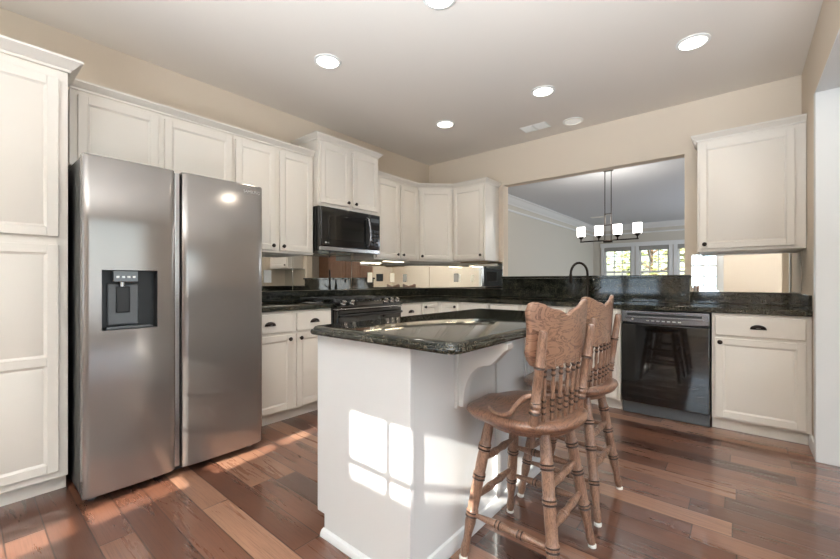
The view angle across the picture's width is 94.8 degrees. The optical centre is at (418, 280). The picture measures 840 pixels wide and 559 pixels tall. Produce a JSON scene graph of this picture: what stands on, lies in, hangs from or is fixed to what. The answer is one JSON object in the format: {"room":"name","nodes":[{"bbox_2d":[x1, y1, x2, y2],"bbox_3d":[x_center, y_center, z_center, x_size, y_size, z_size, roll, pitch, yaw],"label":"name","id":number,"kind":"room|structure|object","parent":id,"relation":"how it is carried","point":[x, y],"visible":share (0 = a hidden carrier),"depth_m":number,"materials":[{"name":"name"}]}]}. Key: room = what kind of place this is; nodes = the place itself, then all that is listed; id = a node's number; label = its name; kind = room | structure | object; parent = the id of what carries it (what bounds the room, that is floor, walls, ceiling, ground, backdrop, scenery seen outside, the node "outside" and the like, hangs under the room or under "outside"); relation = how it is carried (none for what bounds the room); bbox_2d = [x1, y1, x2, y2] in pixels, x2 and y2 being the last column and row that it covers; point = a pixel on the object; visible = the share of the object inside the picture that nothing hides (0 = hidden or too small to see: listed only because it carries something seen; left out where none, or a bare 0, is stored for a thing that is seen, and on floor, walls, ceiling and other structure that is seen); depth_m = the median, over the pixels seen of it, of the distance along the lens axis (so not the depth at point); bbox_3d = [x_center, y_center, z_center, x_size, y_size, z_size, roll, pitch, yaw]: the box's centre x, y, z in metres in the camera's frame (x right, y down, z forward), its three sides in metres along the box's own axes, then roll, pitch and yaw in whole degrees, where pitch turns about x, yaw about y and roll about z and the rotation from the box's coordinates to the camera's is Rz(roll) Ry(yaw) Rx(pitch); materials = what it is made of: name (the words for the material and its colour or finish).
{"room":"kitchen","nodes":[
{"label":"kitchen","id":0,"kind":"room"},
{"bbox_2d":[0,7,428,302],"bbox_3d":[-2.016,-0.254,2.927,0.120,2.731,6.604,0,0,40],"label":"wall","id":1,"kind":"structure","parent":0,"point":[104,66],"depth_m":2.99,"materials":[{"name":"beige paint"}]},
{"bbox_2d":[68,88,232,180],"bbox_3d":[-1.867,-0.913,2.736,0.348,0.450,0.952,0,0,40],"label":"upper cabinet","id":2,"kind":"object","parent":1,"relation":"attached to","point":[97,125],"visible":0.59,"depth_m":2.54,"materials":[{"name":"beige paint"}]},
{"bbox_2d":[0,34,315,157],"bbox_3d":[-1.636,-1.147,2.508,0.359,0.087,2.468,0,0,40],"label":"crown molding","id":3,"kind":"structure","parent":2,"relation":"on","point":[81,85],"depth_m":2.40,"materials":[{"name":"beige paint"}]},
{"bbox_2d":[233,135,312,255],"bbox_3d":[-1.316,-0.689,3.373,0.376,0.898,0.730,0,0,40],"label":"upper cabinet","id":4,"kind":"object","parent":1,"relation":"attached to","point":[285,177],"visible":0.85,"depth_m":3.30,"materials":[{"name":"beige paint"}]},
{"bbox_2d":[262,255,292,290],"bbox_3d":[-1.485,-0.072,3.462,0.005,0.332,0.795,0,0,40],"label":"mirror panel","id":5,"kind":"object","parent":1,"relation":"attached to","point":[281,267],"visible":0.44,"depth_m":3.65,"materials":[{"name":"white"}]},
{"bbox_2d":[264,270,270,282],"bbox_3d":[-1.392,-0.043,3.563,0.008,0.116,0.074,0,0,40],"label":"outlet","id":6,"kind":"object","parent":5,"relation":"attached to","point":[267,273],"visible":1,"depth_m":3.56,"materials":[{"name":"white plastic"}]},
{"bbox_2d":[262,291,293,302],"bbox_3d":[-1.476,0.146,3.460,0.020,0.101,0.791,0,0,40],"label":"backsplash","id":7,"kind":"structure","parent":1,"relation":"attached to","point":[267,296],"depth_m":3.63,"materials":[{"name":"black stone"}]},
{"bbox_2d":[293,254,350,290],"bbox_3d":[-0.992,-0.091,4.052,0.005,0.370,0.737,0,0,40],"label":"mirror panel","id":8,"kind":"object","parent":1,"relation":"attached to","point":[315,271],"visible":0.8,"depth_m":4.02,"materials":[{"name":"white"}]},
{"bbox_2d":[294,289,358,300],"bbox_3d":[-0.951,0.147,4.088,0.020,0.102,0.839,0,0,40],"label":"backsplash","id":9,"kind":"structure","parent":1,"relation":"attached to","point":[312,293],"depth_m":4.01,"materials":[{"name":"black stone"}]},
{"bbox_2d":[294,139,377,215],"bbox_3d":[-0.809,-0.996,3.925,0.446,0.605,0.760,0,0,40],"label":"upper cabinet","id":10,"kind":"object","parent":1,"relation":"attached to","point":[343,178],"visible":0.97,"depth_m":3.73,"materials":[{"name":"beige paint"}]},
{"bbox_2d":[290,131,382,158],"bbox_3d":[-0.809,-1.324,3.925,0.430,0.052,0.840,0,0,40],"label":"crown molding","id":11,"kind":"structure","parent":10,"relation":"attached to","point":[315,135],"depth_m":3.68,"materials":[{"name":"beige paint"}]},
{"bbox_2d":[313,206,379,255],"bbox_3d":[-0.791,-0.485,3.910,0.487,0.410,0.748,0,0,40],"label":"microwave","id":12,"kind":"object","parent":10,"relation":"attached to","point":[336,231],"visible":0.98,"depth_m":3.73,"materials":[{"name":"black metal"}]},
{"bbox_2d":[354,177,418,261],"bbox_3d":[-0.351,-0.689,4.527,0.376,0.898,0.742,0,0,40],"label":"upper cabinet","id":13,"kind":"object","parent":1,"relation":"attached to","point":[398,203],"visible":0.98,"depth_m":4.41,"materials":[{"name":"beige paint"}]},
{"bbox_2d":[382,260,404,262],"bbox_3d":[-0.297,-0.233,4.577,0.060,0.015,0.340,0,0,40],"label":"light","id":14,"kind":"object","parent":13,"relation":"attached to","point":[382,260],"visible":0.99,"depth_m":4.51,"materials":[{"name":"white plastic"}]},
{"bbox_2d":[351,260,428,288],"bbox_3d":[-0.303,-0.072,4.876,0.005,0.332,1.401,0,0,40],"label":"mirror panel","id":15,"kind":"object","parent":1,"relation":"attached to","point":[406,275],"visible":1,"depth_m":4.78,"materials":[{"name":"white"}]},
{"bbox_2d":[368,272,371,281],"bbox_3d":[-0.571,-0.043,4.545,0.008,0.116,0.074,0,0,40],"label":"outlet","id":16,"kind":"object","parent":15,"relation":"attached to","point":[369,273],"visible":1,"depth_m":4.54,"materials":[{"name":"white plastic"}]},
{"bbox_2d":[390,273,393,281],"bbox_3d":[-0.327,-0.043,4.837,0.008,0.116,0.074,0,0,40],"label":"outlet","id":17,"kind":"object","parent":15,"relation":"attached to","point":[391,274],"visible":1,"depth_m":4.83,"materials":[{"name":"white plastic"}]},
{"bbox_2d":[359,288,429,296],"bbox_3d":[-0.262,0.146,4.912,0.020,0.101,1.304,0,0,40],"label":"backsplash","id":18,"kind":"structure","parent":1,"relation":"attached to","point":[403,291],"depth_m":4.88,"materials":[{"name":"black stone"}]},
{"bbox_2d":[0,0,822,225],"bbox_3d":[3.234,-1.669,3.944,7.300,0.100,14.900,0,0,40],"label":"ceiling","id":19,"kind":"structure","parent":0,"point":[407,67],"depth_m":2.83,"materials":[{"name":"beige paint"}]},
{"bbox_2d":[314,53,340,68],"bbox_3d":[-0.669,-1.614,2.844,0.196,0.010,0.196,0,0,40],"label":"recessed light","id":20,"kind":"object","parent":19,"relation":"in","point":[326,61],"visible":1,"depth_m":2.84,"materials":[{"name":"white plastic"}]},
{"bbox_2d":[423,0,455,9],"bbox_3d":[0.120,-1.614,2.201,0.196,0.010,0.196,0,0,40],"label":"recessed light","id":21,"kind":"object","parent":19,"relation":"in","point":[433,4],"visible":1,"depth_m":2.25,"materials":[{"name":"white plastic"}]},
{"bbox_2d":[436,120,454,127],"bbox_3d":[0.275,-1.614,3.979,0.196,0.010,0.196,0,0,40],"label":"recessed light","id":22,"kind":"object","parent":19,"relation":"in","point":[443,123],"visible":1,"depth_m":3.97,"materials":[{"name":"white plastic"}]},
{"bbox_2d":[520,122,550,132],"bbox_3d":[1.228,-1.613,4.064,0.280,0.010,0.160,0,0,40],"label":"ceiling vent","id":23,"kind":"object","parent":19,"relation":"in","point":[542,125],"visible":1,"depth_m":4.04,"materials":[{"name":"white plastic"}]},
{"bbox_2d":[531,85,554,96],"bbox_3d":[1.060,-1.614,3.289,0.196,0.010,0.196,0,0,40],"label":"recessed light","id":24,"kind":"object","parent":19,"relation":"in","point":[545,90],"visible":1,"depth_m":3.29,"materials":[{"name":"white plastic"}]},
{"bbox_2d":[563,117,582,125],"bbox_3d":[1.562,-1.614,3.907,0.196,0.010,0.196,0,0,40],"label":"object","id":25,"kind":"object","parent":19,"relation":"in","point":[574,120],"visible":1,"depth_m":3.90,"materials":[{"name":"white plastic"}]},
{"bbox_2d":[577,170,641,242],"bbox_3d":[2.735,-1.085,5.574,0.866,1.065,0.116,0,0,40],"label":"chandelier","id":26,"kind":"object","parent":19,"relation":"hanging from","point":[637,226],"visible":0.95,"depth_m":5.54,"materials":[{"name":"white glass"}]},
{"bbox_2d":[676,33,710,50],"bbox_3d":[1.859,-1.614,2.615,0.196,0.010,0.196,0,0,40],"label":"recessed light","id":27,"kind":"object","parent":19,"relation":"in","point":[692,42],"visible":1,"depth_m":2.61,"materials":[{"name":"white plastic"}]},
{"bbox_2d":[0,403,839,558],"bbox_3d":[3.234,1.162,3.944,7.300,0.100,14.900,0,0,40],"label":"floor","id":28,"kind":"structure","parent":0,"point":[690,491],"depth_m":1.89,"materials":[{"name":"brown wood"}]},
{"bbox_2d":[0,52,67,506],"bbox_3d":[-2.326,0.004,1.957,0.640,2.215,0.738,0,0,40],"label":"tall cabinet","id":29,"kind":"object","parent":28,"relation":"on","point":[33,96],"visible":1,"depth_m":1.94,"materials":[{"name":"beige paint"}]},
{"bbox_2d":[68,153,261,500],"bbox_3d":[-1.661,0.236,2.499,0.860,1.752,0.918,0,0,40],"label":"refrigerator","id":30,"kind":"object","parent":28,"relation":"on","point":[165,266],"visible":1,"depth_m":2.12,"materials":[{"name":"silver metal"}]},
{"bbox_2d":[262,308,330,425],"bbox_3d":[-1.233,0.674,3.254,0.656,0.875,0.786,0,0,40],"label":"base cabinet","id":31,"kind":"object","parent":28,"relation":"on","point":[289,349],"visible":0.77,"depth_m":3.05,"materials":[{"name":"beige paint"}]},
{"bbox_2d":[262,301,332,312],"bbox_3d":[-1.241,0.217,3.264,0.633,0.038,0.791,0,0,40],"label":"countertop","id":32,"kind":"structure","parent":31,"relation":"on","point":[270,306],"depth_m":3.17,"materials":[{"name":"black stone"}]},
{"bbox_2d":[295,295,402,323],"bbox_3d":[-0.667,0.634,3.852,0.714,0.956,0.838,0,0,40],"label":"range","id":33,"kind":"object","parent":28,"relation":"on","point":[353,308],"visible":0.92,"depth_m":3.64,"materials":[{"name":"black metal"}]},
{"bbox_2d":[295,299,389,305],"bbox_3d":[-0.708,0.205,3.886,0.607,0.022,0.838,0,0,40],"label":"cooktop","id":34,"kind":"object","parent":33,"relation":"in","point":[335,302],"depth_m":3.66,"materials":[{"name":"black ceramic"}]},
{"bbox_2d":[401,302,420,316],"bbox_3d":[-0.312,0.674,4.356,0.656,0.875,0.378,0,0,40],"label":"base cabinet","id":35,"kind":"object","parent":28,"relation":"on","point":[409,309],"visible":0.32,"depth_m":4.16,"materials":[{"name":"beige paint"}]},
{"bbox_2d":[318,335,554,558],"bbox_3d":[0.281,0.674,1.998,0.778,0.875,1.395,0,0,40],"label":"kitchen island","id":36,"kind":"object","parent":28,"relation":"on","point":[398,438],"visible":0.62,"depth_m":1.55,"materials":[{"name":"white paint"}]},
{"bbox_2d":[310,308,566,354],"bbox_3d":[0.277,0.217,2.015,0.795,0.038,1.463,0,0,40],"label":"island countertop","id":37,"kind":"structure","parent":36,"relation":"on","point":[462,331],"depth_m":1.57,"materials":[{"name":"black stone"}]},
{"bbox_2d":[421,301,459,314],"bbox_3d":[0.207,0.674,4.772,0.918,0.875,0.918,0,0,40],"label":"base cabinet","id":38,"kind":"object","parent":28,"relation":"on","point":[435,306],"visible":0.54,"depth_m":4.43,"materials":[{"name":"beige paint"}]},
{"bbox_2d":[380,295,812,316],"bbox_3d":[1.158,0.217,3.727,3.725,0.038,1.307,0,0,40],"label":"countertop","id":39,"kind":"structure","parent":38,"relation":"on","point":[639,305],"depth_m":3.26,"materials":[{"name":"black stone"}]},
{"bbox_2d":[569,262,594,296],"bbox_3d":[1.683,-0.001,3.973,0.249,0.397,0.107,0,0,23],"label":"faucet","id":40,"kind":"object","parent":39,"relation":"on","point":[587,289],"visible":0.9,"depth_m":3.97,"materials":[{"name":"brown metal"}]},
{"bbox_2d":[460,302,489,309],"bbox_3d":[0.790,0.674,4.455,0.375,0.875,0.656,0,0,40],"label":"base cabinet","id":41,"kind":"object","parent":28,"relation":"on","point":[463,305],"visible":0.06,"depth_m":4.23,"materials":[{"name":"beige paint"}]},
{"bbox_2d":[490,303,521,310],"bbox_3d":[1.075,0.674,4.217,0.362,0.875,0.656,0,0,40],"label":"base cabinet","id":42,"kind":"object","parent":28,"relation":"on","point":[492,305],"visible":0.09,"depth_m":3.98,"materials":[{"name":"beige paint"}]},
{"bbox_2d":[459,299,595,558],"bbox_3d":[0.451,0.592,1.562,0.446,1.040,0.487,0,0,40],"label":"bar stool","id":43,"kind":"object","parent":28,"relation":"on","point":[554,337],"visible":1,"depth_m":1.45,"materials":[{"name":"brown wood"}]},
{"bbox_2d":[517,295,622,526],"bbox_3d":[0.801,0.592,2.015,0.434,1.040,0.481,0,0,40],"label":"bar stool","id":44,"kind":"object","parent":28,"relation":"on","point":[599,384],"visible":0.58,"depth_m":1.89,"materials":[{"name":"brown wood"}]},
{"bbox_2d":[522,305,623,408],"bbox_3d":[1.563,0.674,3.808,0.905,0.875,0.656,0,0,40],"label":"base cabinet","id":45,"kind":"object","parent":28,"relation":"on","point":[614,399],"visible":0.1,"depth_m":3.32,"materials":[{"name":"beige paint"}]},
{"bbox_2d":[621,309,711,426],"bbox_3d":[2.137,0.677,3.306,0.600,0.861,0.615,0,0,40],"label":"dishwasher","id":46,"kind":"object","parent":28,"relation":"on","point":[667,355],"visible":1,"depth_m":3.06,"materials":[{"name":"black plastic"}]},
{"bbox_2d":[712,313,811,444],"bbox_3d":[2.589,0.674,2.950,0.531,0.875,0.656,0,0,40],"label":"base cabinet","id":47,"kind":"object","parent":28,"relation":"on","point":[762,364],"visible":0.97,"depth_m":2.71,"materials":[{"name":"beige paint"}]},
{"bbox_2d":[508,204,592,275],"bbox_3d":[2.689,-0.254,8.685,0.120,2.731,8.026,0,0,40],"label":"wall","id":48,"kind":"structure","parent":0,"point":[535,247],"depth_m":8.81,"materials":[{"name":"beige paint"}]},
{"bbox_2d":[508,194,684,231],"bbox_3d":[5.017,-1.549,6.738,5.950,0.140,8.026,0,0,40],"label":"trim","id":49,"kind":"structure","parent":48,"relation":"attached to","point":[515,201],"depth_m":9.68,"materials":[{"name":"white paint"}]},
{"bbox_2d":[508,209,684,236],"bbox_3d":[5.017,-1.371,6.738,5.950,0.045,8.026,0,0,40],"label":"trim","id":50,"kind":"structure","parent":48,"relation":"attached to","point":[510,210],"depth_m":10.10,"materials":[{"name":"white paint"}]},
{"bbox_2d":[429,75,801,305],"bbox_3d":[2.774,-0.254,3.304,6.984,2.731,0.120,0,0,40],"label":"wall","id":51,"kind":"structure","parent":0,"point":[665,134],"depth_m":3.77,"materials":[{"name":"beige paint"}]},
{"bbox_2d":[403,188,460,263],"bbox_3d":[0.188,-0.689,4.970,0.636,0.898,0.638,0,0,40],"label":"upper cabinet","id":52,"kind":"object","parent":51,"relation":"attached to","point":[435,204],"visible":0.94,"depth_m":4.72,"materials":[{"name":"beige paint"}]},
{"bbox_2d":[378,170,501,188],"bbox_3d":[0.240,-1.164,4.534,1.576,0.052,0.479,0,0,-13],"label":"crown molding","id":53,"kind":"structure","parent":52,"relation":"on","point":[385,175],"depth_m":4.58,"materials":[{"name":"beige paint"}]},
{"bbox_2d":[430,288,501,296],"bbox_3d":[0.589,0.146,5.038,1.122,0.101,0.020,0,0,40],"label":"backsplash","id":54,"kind":"structure","parent":51,"relation":"attached to","point":[433,291],"depth_m":5.00,"materials":[{"name":"black stone"}]},
{"bbox_2d":[429,261,502,288],"bbox_3d":[0.588,-0.072,5.049,1.135,0.332,0.005,0,0,40],"label":"mirror panel","id":55,"kind":"object","parent":51,"relation":"attached to","point":[471,275],"visible":0.96,"depth_m":5.02,"materials":[{"name":"white"}]},
{"bbox_2d":[454,273,458,281],"bbox_3d":[0.498,-0.043,5.116,0.074,0.116,0.008,0,0,40],"label":"outlet","id":56,"kind":"object","parent":55,"relation":"attached to","point":[456,275],"visible":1,"depth_m":5.11,"materials":[{"name":"white plastic"}]},
{"bbox_2d":[487,272,496,280],"bbox_3d":[0.905,-0.053,4.776,0.144,0.116,0.008,0,0,40],"label":"outlet","id":57,"kind":"object","parent":55,"relation":"attached to","point":[491,276],"visible":1,"depth_m":4.77,"materials":[{"name":"black plastic"}]},
{"bbox_2d":[453,183,498,261],"bbox_3d":[0.691,-0.689,4.721,0.448,0.898,0.376,0,0,40],"label":"upper cabinet","id":58,"kind":"object","parent":51,"relation":"attached to","point":[475,207],"visible":0.98,"depth_m":4.59,"materials":[{"name":"beige paint"}]},
{"bbox_2d":[461,261,487,262],"bbox_3d":[0.677,-0.233,4.706,0.360,0.015,0.060,0,0,40],"label":"light","id":59,"kind":"object","parent":58,"relation":"attached to","point":[466,261],"visible":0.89,"depth_m":4.69,"materials":[{"name":"beige plastic"}]},
{"bbox_2d":[501,275,690,278],"bbox_3d":[1.779,-0.043,4.129,1.873,0.027,0.210,0,0,40],"label":"granite ledge","id":60,"kind":"object","parent":51,"relation":"attached to","point":[605,276],"visible":0.99,"depth_m":3.89,"materials":[{"name":"black stone"}]},
{"bbox_2d":[502,278,689,302],"bbox_3d":[1.734,0.085,4.080,1.860,0.225,0.020,0,0,40],"label":"backsplash","id":61,"kind":"structure","parent":51,"relation":"attached to","point":[677,290],"depth_m":3.93,"materials":[{"name":"black stone"}]},
{"bbox_2d":[690,292,797,305],"bbox_3d":[2.723,0.146,3.253,0.716,0.101,0.020,0,0,40],"label":"backsplash","id":62,"kind":"structure","parent":51,"relation":"attached to","point":[745,298],"depth_m":3.23,"materials":[{"name":"black stone"}]},
{"bbox_2d":[691,251,800,292],"bbox_3d":[2.732,-0.071,3.256,0.704,0.330,0.005,0,0,40],"label":"mirror panel","id":63,"kind":"object","parent":51,"relation":"attached to","point":[767,272],"visible":0.99,"depth_m":3.23,"materials":[{"name":"white"}]},
{"bbox_2d":[697,123,805,253],"bbox_3d":[2.638,-0.691,3.092,0.639,0.905,0.376,0,0,40],"label":"upper cabinet","id":64,"kind":"object","parent":51,"relation":"attached to","point":[751,187],"visible":1,"depth_m":2.95,"materials":[{"name":"beige paint"}]},
{"bbox_2d":[691,113,806,149],"bbox_3d":[2.624,-1.169,3.107,0.678,0.052,0.365,0,0,40],"label":"crown molding","id":65,"kind":"structure","parent":64,"relation":"attached to","point":[792,120],"depth_m":2.96,"materials":[{"name":"beige paint"}]},
{"bbox_2d":[593,225,684,275],"bbox_3d":[7.639,-0.254,9.874,6.190,2.731,0.150,0,0,40],"label":"wall","id":66,"kind":"structure","parent":0,"point":[669,235],"depth_m":11.00,"materials":[{"name":"beige paint"}]},
{"bbox_2d":[600,242,634,275],"bbox_3d":[5.839,-0.251,11.314,0.930,1.705,0.150,0,0,40],"label":"window","id":67,"kind":"structure","parent":66,"relation":"in","point":[614,247],"depth_m":11.29,"materials":[{"name":"white paint"}]},
{"bbox_2d":[605,247,630,251],"bbox_3d":[5.830,-0.928,11.303,0.700,0.120,0.060,0,0,40],"label":"roller shade","id":68,"kind":"object","parent":67,"relation":"attached to","point":[607,249],"depth_m":11.30,"materials":[{"name":"grey fabric"}]},
{"bbox_2d":[635,240,672,274],"bbox_3d":[6.539,-0.251,10.729,0.925,1.705,0.150,0,0,40],"label":"window","id":69,"kind":"structure","parent":66,"relation":"in","point":[668,244],"depth_m":10.69,"materials":[{"name":"white paint"}]},
{"bbox_2d":[639,245,668,249],"bbox_3d":[6.530,-0.928,10.717,0.695,0.120,0.060,0,0,40],"label":"roller shade","id":70,"kind":"object","parent":69,"relation":"attached to","point":[641,247],"depth_m":10.70,"materials":[{"name":"grey fabric"}]},
{"bbox_2d":[673,239,684,274],"bbox_3d":[7.237,-0.251,10.145,0.925,1.705,0.150,0,0,40],"label":"window","id":71,"kind":"structure","parent":66,"relation":"in","point":[678,244],"depth_m":10.35,"materials":[{"name":"white paint"}]},
{"bbox_2d":[678,244,684,248],"bbox_3d":[7.228,-0.928,10.133,0.695,0.120,0.060,0,0,40],"label":"roller shade","id":72,"kind":"object","parent":71,"relation":"attached to","point":[680,246],"depth_m":10.30,"materials":[{"name":"grey fabric"}]},
{"bbox_2d":[802,0,839,436],"bbox_3d":[2.427,-0.254,2.229,0.140,2.731,1.974,0,0,40],"label":"wall","id":73,"kind":"structure","parent":0,"point":[827,27],"depth_m":2.57,"materials":[{"name":"beige paint"}]},
{"bbox_2d":[798,293,811,310],"bbox_3d":[2.795,0.146,2.796,0.020,0.101,0.588,0,0,40],"label":"backsplash","id":74,"kind":"structure","parent":73,"relation":"attached to","point":[804,300],"depth_m":2.67,"materials":[{"name":"black stone"}]},
{"bbox_2d":[808,434,813,456],"bbox_3d":[2.571,1.067,2.520,0.014,0.090,0.244,0,0,40],"label":"baseboard","id":75,"kind":"structure","parent":73,"relation":"attached to","point":[810,437],"depth_m":2.51,"materials":[{"name":"white paint"}]},
{"bbox_2d":[814,28,839,466],"bbox_3d":[2.218,-0.030,1.978,0.168,2.285,1.040,0,0,40],"label":"trim","id":76,"kind":"structure","parent":73,"relation":"attached to","point":[827,92],"depth_m":2.34,"materials":[{"name":"white paint"}]},
{"label":"outside","id":77,"kind":"structure","parent":0,"visible":0},
{"bbox_3d":[1.604,1.512,1.918,60.000,0.200,85.000,0,0,40],"label":"ground","id":78,"kind":"structure","parent":77,"visible":0},
{"bbox_2d":[607,249,684,274],"bbox_3d":[10.232,-1.270,17.018,3.761,5.371,3.858,0,0,40],"label":"tree","id":79,"kind":"object","parent":78,"relation":"on","point":[652,252],"visible":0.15,"depth_m":16.93,"materials":[{"name":"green plant"}]},
{"bbox_2d":[664,248,684,274],"bbox_3d":[10.352,-1.077,13.516,2.986,4.986,3.123,0,0,40],"label":"tree","id":80,"kind":"object","parent":78,"relation":"on","point":[683,249],"visible":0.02,"depth_m":13.39,"materials":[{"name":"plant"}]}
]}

